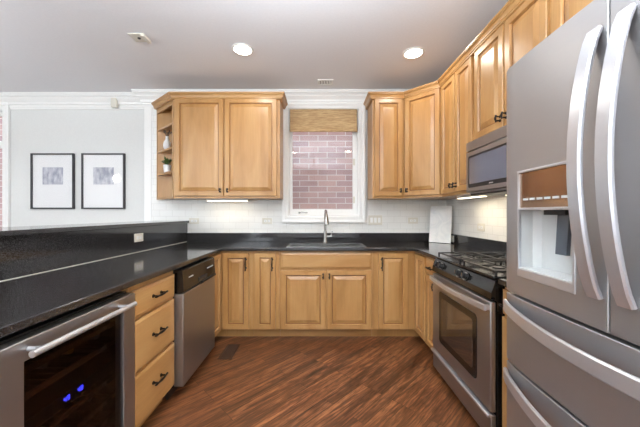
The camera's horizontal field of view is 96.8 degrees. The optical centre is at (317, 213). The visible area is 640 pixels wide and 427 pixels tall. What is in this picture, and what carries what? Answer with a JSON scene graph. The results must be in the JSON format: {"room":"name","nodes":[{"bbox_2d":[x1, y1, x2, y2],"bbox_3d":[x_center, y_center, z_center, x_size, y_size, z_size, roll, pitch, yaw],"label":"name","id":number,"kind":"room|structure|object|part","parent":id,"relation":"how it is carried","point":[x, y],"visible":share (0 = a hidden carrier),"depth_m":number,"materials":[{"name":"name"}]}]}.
{"room":"kitchen","nodes":[
{"label":"kitchen","id":0,"kind":"room"},
{"bbox_2d":[11,109,143,226],"bbox_3d":[-3.590,-0.100,3.545,3.020,2.700,0.110,0,0,0],"label":"wall","id":1,"kind":"structure","parent":0,"point":[76,131],"depth_m":3.49,"materials":[{"name":"paint"}]},
{"bbox_2d":[0,103,10,226],"bbox_3d":[-4.305,-0.460,3.531,1.060,1.790,0.154,0,0,0],"label":"window","id":2,"kind":"structure","parent":1,"relation":"in","point":[5,111],"depth_m":3.47,"materials":[{"name":"white paint"}]},
{"bbox_2d":[30,153,74,208],"bbox_3d":[-3.245,-0.395,3.474,0.525,0.680,0.028,0,0,0],"label":"framed picture","id":3,"kind":"object","parent":1,"relation":"attached to","point":[52,175],"visible":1,"depth_m":3.48,"materials":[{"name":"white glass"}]},
{"bbox_2d":[43,167,62,183],"bbox_3d":[-3.245,-0.460,3.475,0.250,0.210,0.001,0,0,0],"label":"print","id":4,"kind":"object","parent":3,"relation":"attached to","point":[51,175],"depth_m":3.47},
{"bbox_2d":[81,153,125,208],"bbox_3d":[-2.625,-0.395,3.474,0.525,0.680,0.028,0,0,0],"label":"framed picture","id":5,"kind":"object","parent":1,"relation":"attached to","point":[103,175],"visible":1,"depth_m":3.48,"materials":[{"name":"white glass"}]},
{"bbox_2d":[93,167,113,183],"bbox_3d":[-2.625,-0.460,3.475,0.250,0.210,0.001,0,0,0],"label":"print","id":6,"kind":"object","parent":5,"relation":"attached to","point":[101,175],"depth_m":3.47},
{"bbox_2d":[111,98,117,107],"bbox_3d":[-2.462,-1.340,3.450,0.065,0.120,0.075,0,0,0],"label":"sensor","id":7,"kind":"object","parent":1,"relation":"attached to","point":[114,103],"visible":0.99,"depth_m":3.41,"materials":[{"name":"beige plastic"}]},
{"bbox_2d":[0,117,351,226],"bbox_3d":[-1.750,-0.350,4.510,10.500,5.200,0.180,0,0,0],"label":"wall","id":8,"kind":"structure","parent":0,"point":[322,161],"depth_m":4.42,"materials":[{"name":"pink brick"}]},
{"bbox_2d":[0,0,508,91],"bbox_3d":[-1.725,-1.475,0.250,6.750,0.050,6.700,0,0,0],"label":"ceiling","id":9,"kind":"structure","parent":0,"point":[46,45],"depth_m":2.38,"materials":[{"name":"paint"}]},
{"bbox_2d":[128,33,150,43],"bbox_3d":[-1.465,-1.439,2.335,0.130,0.022,0.110,0,0,0],"label":"ceiling sensor","id":10,"kind":"object","parent":9,"relation":"attached to","point":[138,37],"visible":1,"depth_m":2.33,"materials":[{"name":"beige plastic"}]},
{"bbox_2d":[231,43,253,55],"bbox_3d":[-0.665,-1.446,2.510,0.196,0.007,0.196,0,0,0],"label":"recessed light","id":11,"kind":"object","parent":9,"relation":"in","point":[242,49],"visible":1,"depth_m":2.50,"materials":[{"name":"white paint"}]},
{"bbox_2d":[318,79,332,84],"bbox_3d":[0.080,-1.446,3.130,0.170,0.008,0.120,0,0,0],"label":"ceiling vent","id":12,"kind":"object","parent":9,"relation":"in","point":[320,81],"visible":1,"depth_m":3.12,"materials":[{"name":"white metal"}]},
{"bbox_2d":[402,47,424,58],"bbox_3d":[0.863,-1.446,2.565,0.196,0.007,0.196,0,0,0],"label":"recessed light","id":13,"kind":"object","parent":9,"relation":"in","point":[414,52],"visible":1,"depth_m":2.56,"materials":[{"name":"white paint"}]},
{"bbox_2d":[141,336,479,426],"bbox_3d":[-1.725,1.275,0.250,6.750,0.050,6.700,0,0,0],"label":"floor","id":14,"kind":"structure","parent":0,"point":[269,381],"depth_m":2.04,"materials":[{"name":"brown wood"}]},
{"bbox_2d":[0,291,136,426],"bbox_3d":[-1.200,0.823,1.130,0.661,0.855,0.630,0,0,0],"label":"wine cooler","id":15,"kind":"object","parent":14,"relation":"on","point":[103,368],"visible":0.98,"depth_m":1.20,"materials":[{"name":"black glass"}]},
{"bbox_2d":[24,360,48,368],"bbox_3d":[-1.185,0.564,1.062,0.330,0.074,0.074,0,0,0],"label":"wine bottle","id":16,"kind":"object","parent":15,"relation":"on","point":[45,365],"visible":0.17,"depth_m":1.05,"materials":[{"name":"grey glass"}]},
{"bbox_2d":[28,347,73,359],"bbox_3d":[-1.185,0.564,1.172,0.330,0.074,0.074,0,0,0],"label":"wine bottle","id":17,"kind":"object","parent":15,"relation":"on","point":[70,351],"visible":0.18,"depth_m":1.16,"materials":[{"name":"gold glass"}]},
{"bbox_2d":[62,334,99,343],"bbox_3d":[-1.185,0.564,1.312,0.330,0.074,0.074,0,0,0],"label":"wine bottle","id":18,"kind":"object","parent":15,"relation":"on","point":[98,335],"visible":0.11,"depth_m":1.30,"materials":[{"name":"grey glass"}]},
{"bbox_3d":[-0.899,0.434,1.121,0.060,0.022,0.493,0,0,0],"label":"handle","id":19,"kind":"part","parent":15,"relation":"part of","materials":[{"name":"metal"}]},
{"bbox_2d":[122,271,173,426],"bbox_3d":[-1.222,0.809,1.675,0.627,0.882,0.448,0,0,0],"label":"base cabinet","id":20,"kind":"object","parent":14,"relation":"on","point":[154,309],"visible":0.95,"depth_m":1.63,"materials":[{"name":"brown wood"}]},
{"bbox_3d":[-0.960,0.476,1.675,0.021,0.148,0.426,0,0,0],"label":"drawer","id":21,"kind":"part","parent":20,"relation":"part of","materials":[{"name":"brown wood"}]},
{"bbox_3d":[-0.960,0.995,1.675,0.021,0.280,0.426,0,0,0],"label":"drawer","id":22,"kind":"part","parent":20,"relation":"part of","materials":[{"name":"brown wood"}]},
{"bbox_3d":[-0.960,0.703,1.675,0.021,0.275,0.426,0,0,0],"label":"drawer","id":23,"kind":"part","parent":20,"relation":"part of","materials":[{"name":"brown wood"}]},
{"bbox_3d":[-0.928,0.975,1.675,0.041,0.020,0.132,0,0,0],"label":"handle","id":24,"kind":"part","parent":20,"relation":"part of","materials":[{"name":"brown metal"}]},
{"bbox_3d":[-0.928,0.695,1.675,0.041,0.020,0.132,0,0,0],"label":"handle","id":25,"kind":"part","parent":20,"relation":"part of","materials":[{"name":"brown metal"}]},
{"bbox_3d":[-0.928,0.475,1.675,0.041,0.020,0.132,0,0,0],"label":"handle","id":26,"kind":"part","parent":20,"relation":"part of","materials":[{"name":"brown metal"}]},
{"bbox_2d":[165,257,215,399],"bbox_3d":[-1.198,0.814,2.200,0.614,0.872,0.592,0,0,0],"label":"dishwasher","id":27,"kind":"object","parent":14,"relation":"on","point":[194,283],"visible":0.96,"depth_m":2.06,"materials":[{"name":"silver metal"}]},
{"bbox_3d":[-0.936,0.854,2.200,0.063,0.623,0.584,0,0,0],"label":"door","id":28,"kind":"part","parent":27,"relation":"part of","materials":[{"name":"silver metal"}]},
{"bbox_3d":[-0.934,0.460,2.200,0.067,0.156,0.584,0,0,0],"label":"control panel","id":29,"kind":"part","parent":27,"relation":"part of","materials":[{"name":"black plastic"}]},
{"bbox_2d":[218,344,239,358],"bbox_3d":[-0.800,1.247,2.570,0.120,0.006,0.280,0,0,0],"label":"floor vent","id":30,"kind":"object","parent":14,"relation":"in","point":[230,350],"visible":1,"depth_m":2.56,"materials":[{"name":"brown metal"}]},
{"bbox_2d":[208,251,253,336],"bbox_3d":[-1.095,0.809,2.943,0.880,0.882,0.883,0,0,0],"label":"base cabinet","id":31,"kind":"object","parent":14,"relation":"on","point":[233,269],"visible":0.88,"depth_m":2.80,"materials":[{"name":"brown wood"}]},
{"bbox_3d":[-0.960,0.767,2.657,0.021,0.755,0.270,0,0,0],"label":"door","id":32,"kind":"part","parent":31,"relation":"part of","materials":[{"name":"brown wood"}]},
{"bbox_3d":[-0.812,0.767,2.809,0.259,0.755,0.021,0,0,0],"label":"door","id":33,"kind":"part","parent":31,"relation":"part of","materials":[{"name":"brown wood"}]},
{"bbox_2d":[252,251,279,335],"bbox_3d":[-0.520,0.809,3.071,0.268,0.882,0.627,0,0,0],"label":"base cabinet","id":34,"kind":"object","parent":14,"relation":"on","point":[265,264],"visible":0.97,"depth_m":2.80,"materials":[{"name":"brown wood"}]},
{"bbox_3d":[-0.522,0.767,2.809,0.205,0.755,0.021,0,0,0],"label":"door","id":35,"kind":"part","parent":34,"relation":"part of","materials":[{"name":"brown wood"}]},
{"bbox_2d":[279,251,372,335],"bbox_3d":[0.080,0.809,3.071,0.928,0.882,0.627,0,0,0],"label":"base cabinet","id":36,"kind":"object","parent":14,"relation":"on","point":[322,293],"visible":0.97,"depth_m":2.80,"materials":[{"name":"brown wood"}]},
{"bbox_3d":[-0.146,0.853,2.809,0.442,0.585,0.021,0,0,0],"label":"door","id":37,"kind":"part","parent":36,"relation":"part of","materials":[{"name":"brown wood"}]},
{"bbox_3d":[0.308,0.853,2.809,0.438,0.585,0.021,0,0,0],"label":"door","id":38,"kind":"part","parent":36,"relation":"part of","materials":[{"name":"brown wood"}]},
{"bbox_2d":[371,251,426,342],"bbox_3d":[1.040,0.809,2.953,0.990,0.882,0.865,0,0,0],"label":"base cabinet","id":39,"kind":"object","parent":14,"relation":"on","point":[399,277],"visible":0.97,"depth_m":2.80,"materials":[{"name":"brown wood"}]},
{"bbox_3d":[0.744,0.767,2.809,0.293,0.755,0.021,0,0,0],"label":"door","id":40,"kind":"part","parent":39,"relation":"part of","materials":[{"name":"brown wood"}]},
{"bbox_3d":[0.960,0.767,2.663,0.021,0.755,0.257,0,0,0],"label":"door","id":41,"kind":"part","parent":39,"relation":"part of","materials":[{"name":"brown wood"}]},
{"bbox_2d":[425,256,435,348],"bbox_3d":[1.222,0.809,2.382,0.627,0.882,0.273,0,0,0],"label":"base cabinet","id":42,"kind":"object","parent":14,"relation":"on","point":[429,261],"visible":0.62,"depth_m":2.44,"materials":[{"name":"brown wood"}]},
{"bbox_3d":[0.960,0.838,2.382,0.021,0.615,0.251,0,0,0],"label":"door","id":43,"kind":"part","parent":42,"relation":"part of","materials":[{"name":"brown wood"}]},
{"bbox_3d":[0.960,0.453,2.382,0.021,0.125,0.251,0,0,0],"label":"drawer","id":44,"kind":"part","parent":42,"relation":"part of","materials":[{"name":"brown wood"}]},
{"bbox_2d":[430,252,506,426],"bbox_3d":[1.177,0.774,1.862,0.666,0.952,0.762,0,0,0],"label":"gas range","id":45,"kind":"object","parent":14,"relation":"on","point":[467,293],"visible":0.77,"depth_m":1.70,"materials":[{"name":"silver metal"}]},
{"bbox_3d":[0.904,0.388,1.838,0.041,0.048,0.048,0,0,0],"label":"knob","id":46,"kind":"part","parent":45,"relation":"part of","materials":[{"name":"black plastic"}]},
{"bbox_3d":[0.874,0.498,1.862,0.060,0.032,0.738,0,0,0],"label":"handle","id":47,"kind":"part","parent":45,"relation":"part of","materials":[{"name":"metal"}]},
{"bbox_3d":[0.901,1.063,1.862,0.028,0.018,0.750,0,0,0],"label":"handle","id":48,"kind":"part","parent":45,"relation":"part of","materials":[{"name":"metal"}]},
{"bbox_3d":[0.919,1.127,1.862,0.029,0.135,0.750,0,0,0],"label":"storage drawer","id":49,"kind":"part","parent":45,"relation":"part of","materials":[{"name":"silver metal"}]},
{"bbox_3d":[0.918,0.755,1.862,0.031,0.580,0.750,0,0,0],"label":"oven door","id":50,"kind":"part","parent":45,"relation":"part of","materials":[{"name":"silver metal"}]},
{"bbox_3d":[0.904,0.388,1.753,0.041,0.048,0.048,0,0,0],"label":"knob","id":51,"kind":"part","parent":45,"relation":"part of","materials":[{"name":"black plastic"}]},
{"bbox_3d":[0.918,0.403,1.862,0.030,0.115,0.758,0,0,0],"label":"control panel","id":52,"kind":"part","parent":45,"relation":"part of","materials":[{"name":"black metal"}]},
{"bbox_2d":[434,252,506,278],"bbox_3d":[1.212,0.321,1.862,0.595,0.046,0.762,0,0,0],"label":"cooktop","id":53,"kind":"object","parent":45,"relation":"in","point":[480,265],"depth_m":1.84,"materials":[{"name":"metal"}]},
{"bbox_2d":[498,287,509,426],"bbox_3d":[1.222,0.809,1.357,0.627,0.882,0.233,0,0,0],"label":"base cabinet","id":54,"kind":"object","parent":14,"relation":"on","point":[504,318],"visible":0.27,"depth_m":1.45,"materials":[{"name":"brown wood"}]},
{"bbox_2d":[498,279,506,286],"bbox_3d":[1.234,0.299,1.353,0.609,0.134,0.237,0,0,0],"label":"countertop","id":55,"kind":"structure","parent":54,"relation":"on","point":[503,282],"depth_m":1.43,"materials":[{"name":"black stone"}]},
{"bbox_3d":[0.960,0.838,1.357,0.021,0.615,0.219,0,0,0],"label":"door","id":56,"kind":"part","parent":54,"relation":"part of","materials":[{"name":"brown wood"}]},
{"bbox_3d":[0.960,0.453,1.357,0.021,0.125,0.219,0,0,0],"label":"drawer","id":57,"kind":"part","parent":54,"relation":"part of","materials":[{"name":"brown wood"}]},
{"bbox_2d":[503,0,639,426],"bbox_3d":[1.124,0.307,0.774,0.822,1.885,0.891,0,0,0],"label":"refrigerator","id":58,"kind":"object","parent":14,"relation":"on","point":[571,307],"visible":1,"depth_m":0.83,"materials":[{"name":"grey metal"}]},
{"bbox_3d":[0.758,0.684,0.774,0.091,0.062,0.878,0,0,0],"label":"handle","id":59,"kind":"part","parent":58,"relation":"part of","materials":[{"name":"metal"}]},
{"bbox_3d":[0.819,-0.089,0.997,0.061,0.135,0.244,0,0,0],"label":"display panel","id":60,"kind":"part","parent":58,"relation":"part of","materials":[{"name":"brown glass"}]},
{"bbox_3d":[0.835,0.901,0.774,0.101,0.547,0.891,0,0,0],"label":"drawer","id":61,"kind":"part","parent":58,"relation":"part of","materials":[{"name":"silver metal"}]},
{"bbox_3d":[0.835,-0.141,0.994,0.101,0.933,0.453,0,0,0],"label":"door","id":62,"kind":"part","parent":58,"relation":"part of","materials":[{"name":"silver metal"}]},
{"bbox_3d":[0.758,0.394,0.774,0.091,0.062,0.878,0,0,0],"label":"handle","id":63,"kind":"part","parent":58,"relation":"part of","materials":[{"name":"metal"}]},
{"bbox_3d":[0.835,0.476,0.774,0.101,0.283,0.891,0,0,0],"label":"drawer","id":64,"kind":"part","parent":58,"relation":"part of","materials":[{"name":"silver metal"}]},
{"bbox_3d":[0.751,-0.140,0.800,0.073,0.756,0.042,0,0,0],"label":"handle","id":65,"kind":"part","parent":58,"relation":"part of","materials":[{"name":"metal"}]},
{"bbox_3d":[0.751,-0.140,0.717,0.073,0.756,0.042,0,0,0],"label":"handle","id":66,"kind":"part","parent":58,"relation":"part of","materials":[{"name":"metal"}]},
{"bbox_3d":[0.835,-0.141,0.546,0.101,0.933,0.434,0,0,0],"label":"door","id":67,"kind":"part","parent":58,"relation":"part of","materials":[{"name":"silver metal"}]},
{"bbox_3d":[-1.222,0.809,0.505,0.627,0.882,0.598,0,0,0],"label":"base cabinet","id":68,"kind":"object","parent":14,"relation":"on","visible":0},
{"bbox_2d":[0,233,506,337],"bbox_3d":[-0.022,0.299,1.806,3.125,0.134,3.211,0,0,0],"label":"countertop","id":69,"kind":"structure","parent":68,"relation":"on","point":[26,301],"depth_m":1.99,"materials":[{"name":"black stone"}]},
{"bbox_2d":[0,221,188,281],"bbox_3d":[-1.752,0.210,1.806,0.415,0.251,3.211,0,0,0],"label":"raised bar","id":70,"kind":"object","parent":69,"relation":"on","point":[24,250],"visible":1,"depth_m":1.83,"materials":[{"name":"black stone"}]},
{"bbox_2d":[134,233,142,241],"bbox_3d":[-1.563,0.210,2.480,0.009,0.072,0.118,0,0,0],"label":"wall outlet","id":71,"kind":"object","parent":70,"relation":"attached to","point":[138,237],"visible":1,"depth_m":2.47,"materials":[{"name":"beige plastic"}]},
{"bbox_2d":[287,243,365,246],"bbox_3d":[0.085,0.436,3.000,0.804,0.206,0.332,0,0,0],"label":"sink","id":72,"kind":"object","parent":69,"relation":"in","point":[289,244],"visible":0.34,"depth_m":3.14,"materials":[{"name":"silver metal"}]},
{"bbox_3d":[-0.086,0.437,3.000,0.422,0.203,0.295,0,0,0],"label":"bowl","id":73,"kind":"part","parent":72,"relation":"part of","materials":[{"name":"silver metal"}]},
{"bbox_3d":[0.301,0.437,3.000,0.332,0.203,0.295,0,0,0],"label":"bowl","id":74,"kind":"part","parent":72,"relation":"part of","materials":[{"name":"silver metal"}]},
{"bbox_2d":[322,210,332,242],"bbox_3d":[0.108,0.146,3.163,0.117,0.379,0.218,0,0,0],"label":"faucet","id":75,"kind":"object","parent":69,"relation":"on","point":[326,220],"visible":0.97,"depth_m":3.22,"materials":[{"name":"silver metal"}]},
{"bbox_2d":[429,206,451,243],"bbox_3d":[1.405,0.123,3.257,0.240,0.422,0.070,0,0,41],"label":"marble board","id":76,"kind":"object","parent":69,"relation":"on","point":[440,216],"visible":1,"depth_m":3.25,"materials":[{"name":"white stone"}]},
{"bbox_2d":[365,109,367,219],"bbox_3d":[-0.215,-0.100,3.490,3.730,2.700,0.140,0,0,0],"label":"wall","id":77,"kind":"structure","parent":0,"point":[366,111],"depth_m":3.42,"materials":[{"name":"paint"}]},
{"bbox_2d":[144,107,151,220],"bbox_3d":[-2.042,-0.025,3.414,0.085,2.550,0.012,0,0,0],"label":"trim","id":78,"kind":"structure","parent":77,"relation":"attached to","point":[147,110],"depth_m":3.41,"materials":[{"name":"white paint"}]},
{"bbox_2d":[0,89,409,109],"bbox_3d":[-1.730,-1.345,3.265,6.539,0.207,0.448,0,0,0],"label":"crown molding","id":79,"kind":"structure","parent":77,"relation":"attached to","point":[138,98],"depth_m":3.37,"materials":[{"name":"white paint"}]},
{"bbox_2d":[174,99,282,199],"bbox_3d":[-0.994,-0.713,3.224,1.160,1.095,0.372,0,0,0],"label":"upper cabinet","id":80,"kind":"object","parent":77,"relation":"attached to","point":[227,148],"visible":1,"depth_m":3.08,"materials":[{"name":"brown wood"}]},
{"bbox_2d":[157,100,183,199],"bbox_3d":[-1.752,-0.713,3.262,0.372,1.095,0.324,0,0,0],"label":"shelf unit","id":81,"kind":"object","parent":80,"relation":"attached to","point":[165,114],"visible":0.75,"depth_m":3.40,"materials":[{"name":"brown wood"}]},
{"bbox_3d":[-1.758,-1.218,3.267,0.415,0.045,0.018,0,0,41],"label":"rail","id":82,"kind":"part","parent":81,"relation":"part of","materials":[{"name":"brown wood"}]},
{"bbox_3d":[-1.755,-0.993,3.258,0.360,0.022,0.310,0,0,0],"label":"shelf","id":83,"kind":"part","parent":81,"relation":"part of","materials":[{"name":"brown wood"}]},
{"bbox_3d":[-1.755,-0.728,3.258,0.360,0.022,0.310,0,0,0],"label":"shelf","id":84,"kind":"part","parent":81,"relation":"part of","materials":[{"name":"brown wood"}]},
{"bbox_3d":[-1.755,-0.463,3.258,0.360,0.022,0.310,0,0,0],"label":"shelf","id":85,"kind":"part","parent":81,"relation":"part of","materials":[{"name":"brown wood"}]},
{"bbox_3d":[-1.758,-0.713,3.255,0.360,1.055,0.310,0,0,0],"label":"panel","id":86,"kind":"part","parent":81,"relation":"part of","materials":[{"name":"brown wood"}]},
{"bbox_2d":[161,156,171,171],"bbox_3d":[-1.765,-0.576,3.321,0.124,0.201,0.134,0,0,-21],"label":"potted plant","id":87,"kind":"object","parent":81,"relation":"on","point":[166,167],"visible":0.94,"depth_m":3.29,"materials":[{"name":"green plant"}]},
{"bbox_3d":[-1.763,-0.520,3.318,0.084,0.090,0.084,0,0,0],"label":"pot","id":88,"kind":"part","parent":87,"relation":"part of","materials":[{"name":"white ceramic"}]},
{"bbox_2d":[163,130,171,148],"bbox_3d":[-1.759,-0.853,3.312,0.095,0.226,0.096,0,0,0],"label":"flower vase","id":89,"kind":"object","parent":81,"relation":"on","point":[166,144],"visible":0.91,"depth_m":3.29,"materials":[{"name":"white ceramic"}]},
{"bbox_3d":[-1.758,-0.175,3.255,0.360,0.020,0.310,0,0,0],"label":"panel","id":90,"kind":"part","parent":81,"relation":"part of","materials":[{"name":"brown wood"}]},
{"bbox_3d":[-1.292,-0.720,3.090,0.525,1.060,0.021,0,0,0],"label":"door","id":91,"kind":"part","parent":80,"relation":"part of","materials":[{"name":"brown wood"}]},
{"bbox_2d":[206,199,248,200],"bbox_3d":[-1.030,-0.152,3.240,0.470,0.024,0.060,0,0,0],"label":"light","id":92,"kind":"object","parent":80,"relation":"attached to","point":[206,199],"visible":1,"depth_m":3.21,"materials":[{"name":"white paint"}]},
{"bbox_3d":[-0.730,-0.720,3.090,0.566,1.060,0.021,0,0,0],"label":"door","id":93,"kind":"part","parent":80,"relation":"part of","materials":[{"name":"brown wood"}]},
{"bbox_2d":[152,107,445,232],"bbox_3d":[-0.226,-0.595,3.416,3.548,1.690,0.008,0,0,0],"label":"tiled wall","id":94,"kind":"structure","parent":77,"relation":"attached to","point":[214,216],"depth_m":3.41,"materials":[{"name":"white tile"}]},
{"bbox_2d":[189,218,198,223],"bbox_3d":[-1.487,0.090,3.407,0.118,0.072,0.009,0,0,0],"label":"wall outlet","id":95,"kind":"object","parent":94,"relation":"attached to","point":[191,220],"visible":1,"depth_m":3.41,"materials":[{"name":"beige plastic"}]},
{"bbox_2d":[262,218,271,223],"bbox_3d":[-0.610,0.090,3.407,0.118,0.072,0.009,0,0,0],"label":"wall outlet","id":96,"kind":"object","parent":94,"relation":"attached to","point":[264,220],"visible":1,"depth_m":3.41,"materials":[{"name":"beige plastic"}]},
{"bbox_2d":[187,233,428,241],"bbox_3d":[-0.024,0.284,3.400,3.087,0.104,0.023,0,0,0],"label":"backsplash","id":97,"kind":"structure","parent":94,"relation":"attached to","point":[191,237],"depth_m":3.39,"materials":[{"name":"black stone"}]},
{"bbox_2d":[368,215,381,224],"bbox_3d":[0.688,0.080,3.407,0.165,0.115,0.010,0,0,0],"label":"light switch","id":98,"kind":"object","parent":94,"relation":"attached to","point":[372,219],"visible":1,"depth_m":3.41,"materials":[{"name":"beige plastic"}]},
{"bbox_2d":[408,218,417,223],"bbox_3d":[1.140,0.085,3.407,0.118,0.072,0.009,0,0,0],"label":"wall outlet","id":99,"kind":"object","parent":94,"relation":"attached to","point":[410,220],"visible":1,"depth_m":3.41,"materials":[{"name":"beige plastic"}]},
{"bbox_2d":[281,102,364,222],"bbox_3d":[0.065,-0.608,3.454,1.000,1.435,0.154,0,0,0],"label":"window","id":100,"kind":"structure","parent":77,"relation":"in","point":[356,214],"depth_m":3.39,"materials":[{"name":"white paint"}]},
{"bbox_3d":[0.065,-0.608,3.478,0.826,1.261,0.045,0,0,0],"label":"sash","id":101,"kind":"part","parent":100,"relation":"part of","materials":[{"name":"white paint"}]},
{"bbox_2d":[290,109,356,131],"bbox_3d":[0.065,-1.109,3.395,0.804,0.272,0.038,0,0,0],"label":"roman shade","id":102,"kind":"object","parent":100,"relation":"attached to","point":[301,120],"visible":1,"depth_m":3.39,"materials":[{"name":"brown wood"}]},
{"bbox_2d":[368,99,403,199],"bbox_3d":[0.766,-0.713,3.224,0.343,1.095,0.372,0,0,0],"label":"upper cabinet","id":103,"kind":"object","parent":77,"relation":"attached to","point":[385,116],"visible":0.99,"depth_m":3.08,"materials":[{"name":"brown wood"}]},
{"bbox_2d":[363,0,525,109],"bbox_3d":[0.893,-1.274,1.857,0.708,0.064,3.095,0,0,0],"label":"crown molding","id":104,"kind":"structure","parent":103,"relation":"attached to","point":[511,6],"depth_m":2.35,"materials":[{"name":"brown wood"}]},
{"bbox_2d":[398,88,456,199],"bbox_3d":[1.233,-0.713,3.110,0.614,1.095,0.599,0,0,0],"label":"upper cabinet","id":105,"kind":"object","parent":77,"relation":"attached to","point":[422,112],"visible":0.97,"depth_m":2.93,"materials":[{"name":"brown wood"}]},
{"bbox_3d":[1.077,-0.720,2.948,0.374,1.060,0.021,0,0,45],"label":"door","id":106,"kind":"part","parent":105,"relation":"part of","materials":[{"name":"brown wood"}]},
{"bbox_3d":[1.600,-0.100,0.160,0.100,2.700,6.520,0,0,0],"label":"wall","id":107,"kind":"structure","parent":0,"visible":0},
{"bbox_2d":[446,196,506,241],"bbox_3d":[1.545,0.090,2.280,0.008,0.520,2.261,0,0,0],"label":"tiled wall","id":108,"kind":"structure","parent":107,"relation":"attached to","point":[491,211],"depth_m":2.68,"materials":[{"name":"white tile"}]},
{"bbox_2d":[441,56,473,196],"bbox_3d":[1.354,-0.713,2.516,0.372,1.095,0.586,0,0,0],"label":"upper cabinet","id":109,"kind":"object","parent":108,"relation":"attached to","point":[457,94],"visible":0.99,"depth_m":2.48,"materials":[{"name":"brown wood"}]},
{"bbox_3d":[1.220,-0.720,2.662,0.021,1.060,0.272,0,0,0],"label":"door","id":110,"kind":"part","parent":109,"relation":"part of","materials":[{"name":"brown wood"}]},
{"bbox_3d":[1.220,-0.720,2.376,0.021,1.060,0.268,0,0,0],"label":"door","id":111,"kind":"part","parent":109,"relation":"part of","materials":[{"name":"brown wood"}]},
{"bbox_2d":[457,195,486,198],"bbox_3d":[1.360,-0.152,2.520,0.060,0.024,0.400,0,0,0],"label":"light","id":112,"kind":"object","parent":109,"relation":"attached to","point":[464,196],"visible":0.6,"depth_m":2.54,"materials":[{"name":"white paint"}]},
{"bbox_2d":[451,234,506,254],"bbox_3d":[1.530,0.284,2.828,0.020,0.104,1.166,0,0,0],"label":"backsplash","id":113,"kind":"structure","parent":108,"relation":"attached to","point":[474,242],"depth_m":2.64,"materials":[{"name":"black stone"}]},
{"bbox_2d":[477,223,484,230],"bbox_3d":[1.536,0.130,2.680,0.009,0.072,0.118,0,0,0],"label":"wall outlet","id":114,"kind":"object","parent":108,"relation":"attached to","point":[480,227],"visible":1,"depth_m":2.68,"materials":[{"name":"beige plastic"}]},
{"bbox_2d":[474,0,551,139],"bbox_3d":[1.354,-0.905,1.852,0.372,0.710,0.738,0,0,0],"label":"upper cabinet","id":115,"kind":"object","parent":107,"relation":"attached to","point":[530,24],"visible":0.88,"depth_m":1.86,"materials":[{"name":"brown wood"}]},
{"bbox_2d":[466,125,506,195],"bbox_3d":[1.345,-0.339,1.847,0.387,0.412,0.735,0,0,0],"label":"microwave","id":116,"kind":"object","parent":115,"relation":"attached to","point":[486,159],"visible":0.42,"depth_m":1.94,"materials":[{"name":"silver metal"}]},
{"bbox_3d":[1.220,-0.907,2.030,0.021,0.675,0.340,0,0,0],"label":"door","id":117,"kind":"part","parent":115,"relation":"part of","materials":[{"name":"brown wood"}]},
{"bbox_3d":[1.188,-0.630,1.820,0.041,0.049,0.020,0,0,0],"label":"handle","id":118,"kind":"part","parent":115,"relation":"part of","materials":[{"name":"brown metal"}]},
{"bbox_3d":[1.220,-0.907,1.674,0.021,0.675,0.340,0,0,0],"label":"door","id":119,"kind":"part","parent":115,"relation":"part of","materials":[{"name":"brown wood"}]},
{"bbox_2d":[552,0,592,32],"bbox_3d":[1.349,-0.970,0.890,0.387,0.580,1.178,0,0,0],"label":"upper cabinet","id":120,"kind":"object","parent":107,"relation":"attached to","point":[562,10],"visible":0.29,"depth_m":1.39,"materials":[{"name":"brown wood"}]}
]}

